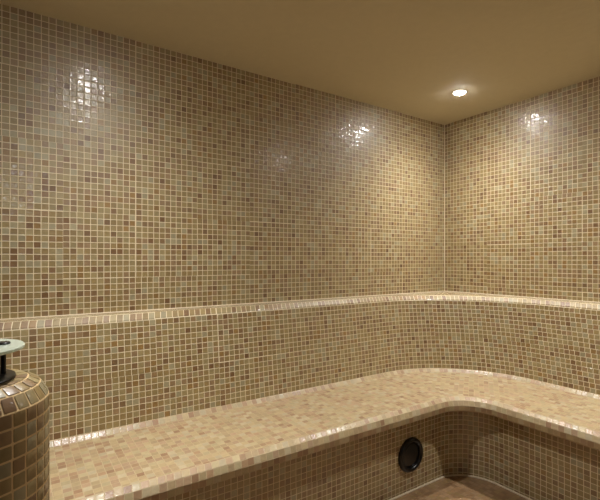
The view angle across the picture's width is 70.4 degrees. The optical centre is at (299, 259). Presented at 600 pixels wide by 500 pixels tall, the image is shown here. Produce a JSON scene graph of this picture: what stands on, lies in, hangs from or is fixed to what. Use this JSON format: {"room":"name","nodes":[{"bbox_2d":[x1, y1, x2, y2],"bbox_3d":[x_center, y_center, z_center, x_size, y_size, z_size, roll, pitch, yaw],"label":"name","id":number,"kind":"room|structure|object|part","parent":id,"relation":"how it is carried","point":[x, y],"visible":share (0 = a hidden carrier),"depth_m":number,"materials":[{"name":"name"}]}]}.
{"room":"spa","nodes":[
{"label":"spa","id":0,"kind":"room"},
{"bbox_2d":[0,4,443,318],"bbox_3d":[-0.455,0.086,2.164,3.700,2.189,0.001,0,0,-34],"label":"wall","id":1,"kind":"structure","parent":0,"point":[135,175],"depth_m":2.10,"materials":[{"name":"tile"}]},
{"bbox_2d":[0,291,599,319],"bbox_3d":[0.489,0.238,0.752,3.702,0.006,3.402,0,0,-34],"label":"trim","id":2,"kind":"structure","parent":1,"relation":"attached to","point":[431,291],"depth_m":2.28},
{"bbox_2d":[444,125,444,290],"bbox_3d":[1.083,-0.385,3.190,0.007,1.248,0.007,0,0,-34],"label":"trim","id":3,"kind":"structure","parent":1,"relation":"attached to","point":[444,125],"depth_m":3.19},
{"bbox_2d":[0,0,599,124],"bbox_3d":[0.489,-1.009,0.750,3.700,0.001,3.400,0,0,-34],"label":"ceiling","id":4,"kind":"structure","parent":0,"point":[409,57],"depth_m":1.96,"materials":[{"name":"paint"}]},
{"bbox_2d":[452,89,467,95],"bbox_3d":[0.965,-1.004,2.573,0.091,0.010,0.091,0,0,-34],"label":"recessed light","id":5,"kind":"object","parent":4,"relation":"in","point":[457,92],"visible":1,"depth_m":2.56,"materials":[{"name":"white glass"}]},
{"bbox_2d":[395,476,527,499],"bbox_3d":[0.489,1.180,0.750,3.700,0.001,3.400,0,0,-34],"label":"floor","id":6,"kind":"structure","parent":0,"point":[453,487],"depth_m":2.16,"materials":[{"name":"tile"}]},
{"bbox_2d":[0,368,49,499],"bbox_3d":[-0.647,0.708,0.822,0.282,0.944,0.282,0,0,4],"label":"pedestal","id":7,"kind":"object","parent":6,"relation":"on","point":[24,399],"visible":0.98,"depth_m":0.80,"materials":[{"name":"tile"}]},
{"bbox_2d":[0,339,24,383],"bbox_3d":[-0.647,0.201,0.822,0.195,0.070,0.195,0,0,-34],"label":"plate stand","id":8,"kind":"object","parent":7,"relation":"on","point":[7,346],"visible":1,"depth_m":0.85,"materials":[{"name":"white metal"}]},
{"bbox_3d":[-0.599,0.205,0.860,0.010,0.051,0.010,0,0,-34],"label":"rod","id":9,"kind":"part","parent":8,"relation":"part of","materials":[{"name":"black metal"}]},
{"bbox_3d":[-0.647,0.233,0.822,0.165,0.006,0.165,0,0,-34],"label":"plate","id":10,"kind":"part","parent":8,"relation":"part of","materials":[{"name":"black metal"}]},
{"bbox_3d":[-0.647,0.175,0.822,0.195,0.008,0.195,0,0,-34],"label":"glass plate","id":11,"kind":"part","parent":8,"relation":"part of","materials":[{"name":"white glass"}]},
{"bbox_2d":[0,291,599,499],"bbox_3d":[0.489,0.710,0.750,3.700,0.941,3.400,0,0,-34],"label":"bench","id":12,"kind":"object","parent":6,"relation":"on","point":[319,399],"visible":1,"depth_m":2.04,"materials":[{"name":"tile"}]},
{"bbox_3d":[0.461,0.751,0.639,3.531,0.102,3.246,0,0,-34],"label":"seat","id":13,"kind":"part","parent":12,"relation":"part of","materials":[{"name":"tile"}]},
{"bbox_2d":[398,437,422,472],"bbox_3d":[0.564,0.992,2.154,0.173,0.173,0.017,0,0,-34],"label":"vent","id":14,"kind":"object","parent":12,"relation":"attached to","point":[410,455],"visible":1,"depth_m":2.15,"materials":[{"name":"black plastic"}]},
{"bbox_3d":[0.561,0.992,2.159,0.125,0.125,0.006,0,0,-34],"label":"plate","id":15,"kind":"part","parent":14,"relation":"part of","materials":[{"name":"black plastic"}]},
{"bbox_2d":[389,474,531,499],"bbox_3d":[0.407,1.178,0.358,3.128,0.011,2.838,0,0,-34],"label":"trim","id":16,"kind":"structure","parent":6,"relation":"on","point":[439,478],"depth_m":2.22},
{"bbox_2d":[445,76,599,301],"bbox_3d":[2.027,0.086,1.777,0.001,2.189,3.400,0,0,-34],"label":"wall","id":17,"kind":"structure","parent":0,"point":[522,178],"depth_m":2.68,"materials":[{"name":"tile"}]}
]}

